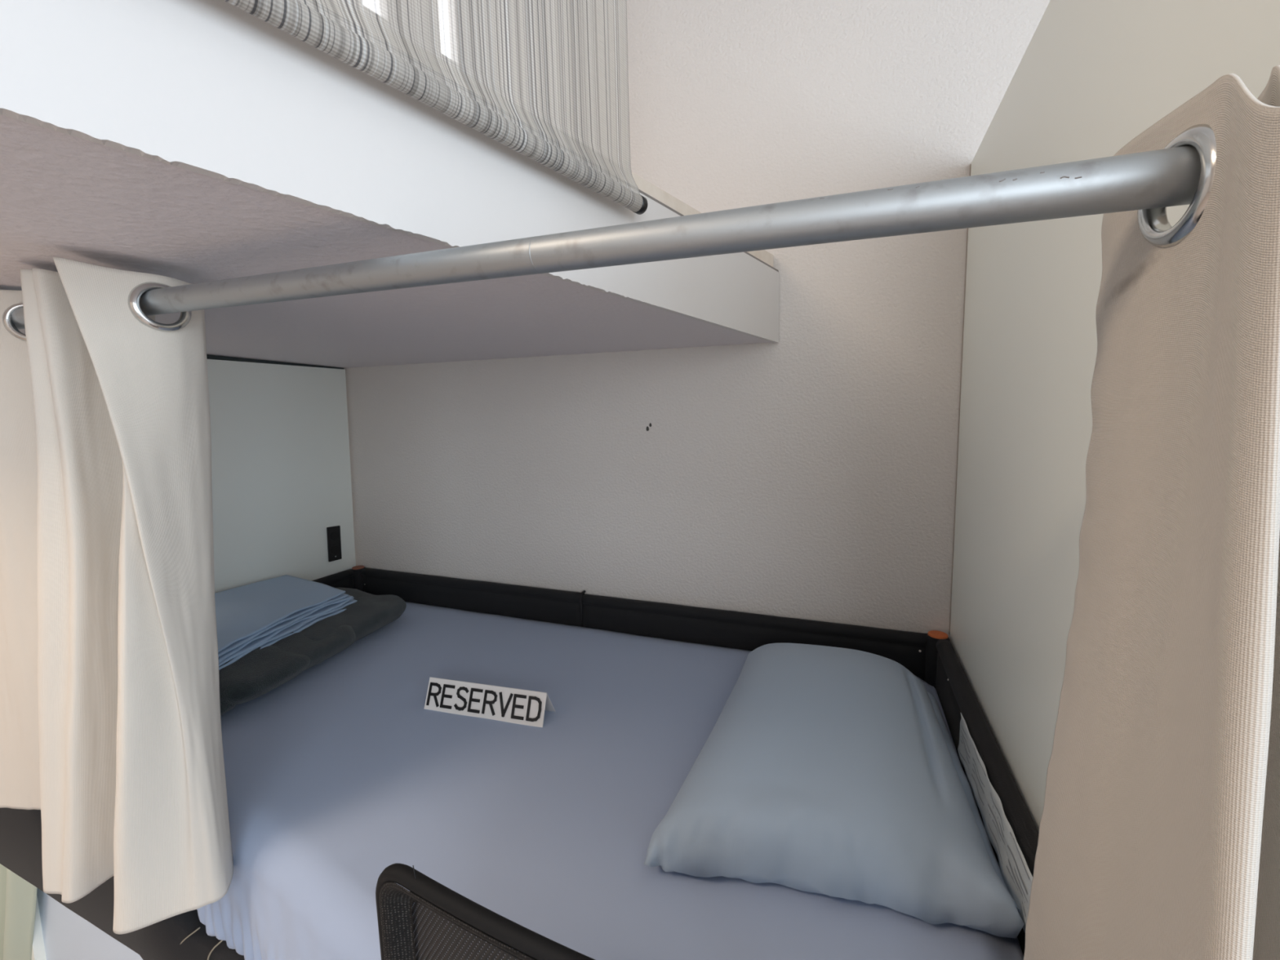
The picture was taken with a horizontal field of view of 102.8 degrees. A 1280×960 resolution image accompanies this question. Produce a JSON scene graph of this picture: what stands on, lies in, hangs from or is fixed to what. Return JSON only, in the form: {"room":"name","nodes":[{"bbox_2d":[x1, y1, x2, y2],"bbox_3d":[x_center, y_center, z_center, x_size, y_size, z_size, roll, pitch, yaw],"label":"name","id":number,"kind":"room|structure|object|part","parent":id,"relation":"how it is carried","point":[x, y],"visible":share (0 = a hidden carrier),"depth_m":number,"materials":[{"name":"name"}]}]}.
{"room":"dormitory","nodes":[
{"label":"dormitory","id":0,"kind":"room"},
{"bbox_2d":[344,0,1050,637],"bbox_3d":[-0.066,-0.129,1.575,5.600,2.850,0.102,1,7,22],"label":"wall","id":1,"kind":"structure","parent":0,"point":[811,473],"depth_m":1.33,"materials":[{"name":"white paint"}]},
{"bbox_2d":[0,0,779,368],"bbox_3d":[-1.365,-0.421,1.301,3.186,0.217,1.316,1,7,22],"label":"bunk","id":2,"kind":"object","parent":1,"relation":"attached to","point":[190,141],"visible":0.7,"depth_m":0.52,"materials":[{"name":"white paint"}]},
{"bbox_2d":[10,145,1200,329],"bbox_3d":[-0.513,-0.214,0.596,2.801,0.137,0.029,1,7,22],"label":"curtain rod","id":3,"kind":"object","parent":2,"relation":"attached to","point":[1166,177],"visible":0.79,"depth_m":0.35,"materials":[{"name":"metal"}]},
{"bbox_2d":[0,257,233,934],"bbox_3d":[-0.959,0.166,0.814,0.822,0.904,0.139,1,7,22],"label":"curtain","id":4,"kind":"object","parent":3,"relation":"hanging from","point":[110,721],"visible":1,"depth_m":0.69,"materials":[{"name":"white fabric"}]},
{"bbox_2d":[1023,64,1279,959],"bbox_3d":[0.371,0.253,0.294,0.204,0.914,0.196,0,6,9],"label":"curtain","id":5,"kind":"object","parent":3,"relation":"hanging from","point":[1159,833],"visible":0.98,"depth_m":0.27,"materials":[{"name":"beige fabric"}]},
{"bbox_3d":[-0.687,1.433,0.117,5.400,0.100,3.400,1,7,22],"label":"floor","id":6,"kind":"structure","parent":0,"visible":0},
{"bbox_2d":[36,888,142,959],"bbox_3d":[-1.319,1.061,1.191,0.710,0.430,0.012,1,7,22],"label":"panel","id":7,"kind":"object","parent":6,"relation":"on","point":[67,935],"visible":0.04,"depth_m":1.18,"materials":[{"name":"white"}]},
{"bbox_2d":[31,354,355,959],"bbox_3d":[-1.289,0.429,1.578,0.092,1.600,0.924,1,7,22],"label":"partition panel","id":8,"kind":"object","parent":6,"relation":"on","point":[281,470],"visible":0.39,"depth_m":1.69,"materials":[{"name":"white laminate"}]},
{"bbox_2d":[326,525,342,561],"bbox_3d":[-1.134,0.235,1.895,0.014,0.131,0.051,1,7,22],"label":"power outlet","id":9,"kind":"object","parent":8,"relation":"attached to","point":[334,542],"visible":1,"depth_m":1.89,"materials":[{"name":"black plastic"}]},
{"bbox_2d":[330,531,338,540],"bbox_3d":[-1.131,0.207,1.890,0.004,0.036,0.032,1,7,22],"label":"socket","id":10,"kind":"object","parent":9,"relation":"attached to","point":[334,535],"depth_m":1.89,"materials":[{"name":"black plastic"}]},
{"bbox_2d":[331,545,339,555],"bbox_3d":[-1.132,0.261,1.897,0.004,0.036,0.032,1,7,22],"label":"socket","id":11,"kind":"object","parent":9,"relation":"attached to","point":[335,548],"depth_m":1.90,"materials":[{"name":"black plastic"}]},
{"bbox_2d":[375,862,595,959],"bbox_3d":[-0.091,0.851,0.199,0.591,1.007,0.563,1,7,22],"label":"office chair","id":12,"kind":"object","parent":6,"relation":"on","point":[396,914],"visible":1,"depth_m":0.42,"materials":[{"name":"black plastic"}]},
{"bbox_2d":[0,565,1038,959],"bbox_3d":[-0.364,0.819,1.230,2.043,0.857,0.968,1,7,22],"label":"frame","id":13,"kind":"object","parent":6,"relation":"on","point":[1012,833],"visible":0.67,"depth_m":1.23,"materials":[{"name":"black fabric"}]},
{"bbox_2d":[0,863,37,959],"bbox_3d":[-1.818,1.056,1.350,0.966,0.401,0.042,1,7,22],"label":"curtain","id":14,"kind":"object","parent":13,"relation":"hanging from","point":[18,896],"visible":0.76,"depth_m":1.20,"materials":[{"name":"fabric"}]},
{"bbox_3d":[-0.543,0.836,0.818,2.020,0.349,0.072,1,7,22],"label":"rail","id":15,"kind":"part","parent":13,"relation":"part of","materials":[{"name":"black fabric"}]},
{"bbox_3d":[-1.077,0.553,1.986,0.051,0.432,0.051,1,7,22],"label":"corner post","id":16,"kind":"part","parent":13,"relation":"part of","materials":[{"name":"black fabric"}]},
{"bbox_2d":[196,601,1023,959],"bbox_3d":[-0.366,0.633,1.150,1.927,0.273,1.001,1,7,22],"label":"mattress","id":17,"kind":"object","parent":13,"relation":"on","point":[340,774],"visible":0.44,"depth_m":0.84,"materials":[{"name":"blue"}]},
{"bbox_2d":[218,587,406,715],"bbox_3d":[-0.983,0.433,1.403,0.484,0.109,0.673,1,7,22],"label":"pillow","id":18,"kind":"object","parent":17,"relation":"on","point":[259,672],"visible":0.23,"depth_m":1.28,"materials":[{"name":"grey fabric"}]},
{"bbox_2d":[214,574,357,670],"bbox_3d":[-1.061,0.379,1.397,0.448,0.073,0.517,1,7,22],"label":"folded blanket","id":19,"kind":"object","parent":18,"relation":"on","point":[250,617],"visible":0.58,"depth_m":1.38,"materials":[{"name":"blue fabric"}]},
{"bbox_2d":[424,676,555,727],"bbox_3d":[-0.329,0.471,1.108,0.287,0.063,0.062,0,7,16],"label":"sign","id":20,"kind":"object","parent":17,"relation":"on","point":[508,704],"visible":1,"depth_m":1.09,"materials":[{"name":"white card"},{"name":"black ink"}]},
{"bbox_3d":[-0.326,0.470,1.120,0.287,0.063,0.037,0,7,16],"label":"plate","id":21,"kind":"part","parent":20,"relation":"part of","materials":[{"name":"white paper"}]},
{"bbox_2d":[644,642,1024,938],"bbox_3d":[0.343,0.441,0.943,0.464,0.126,0.736,1,7,22],"label":"pillow","id":22,"kind":"object","parent":17,"relation":"on","point":[833,771],"visible":1,"depth_m":0.71,"materials":[{"name":"blue fabric"}]},
{"bbox_3d":[0.725,0.591,1.259,0.051,0.432,0.051,1,7,22],"label":"corner post","id":23,"kind":"part","parent":13,"relation":"part of","materials":[{"name":"black fabric"}]},
{"bbox_2d":[948,0,1279,832],"bbox_3d":[0.579,0.311,0.778,0.022,1.922,0.985,1,7,22],"label":"partition panel","id":24,"kind":"object","parent":6,"relation":"on","point":[1092,76],"visible":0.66,"depth_m":0.68,"materials":[{"name":"white laminate"}]},
{"bbox_3d":[-0.753,-1.300,-0.187,5.400,0.100,3.400,1,7,22],"label":"ceiling","id":25,"kind":"structure","parent":0,"visible":0},
{"bbox_2d":[223,0,648,214],"bbox_3d":[-0.211,-0.837,0.501,0.064,0.922,0.630,3,8,37],"label":"curtain","id":26,"kind":"object","parent":25,"relation":"hanging from","point":[547,81],"visible":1,"depth_m":0.59,"materials":[{"name":"grey fabric"}]}
]}

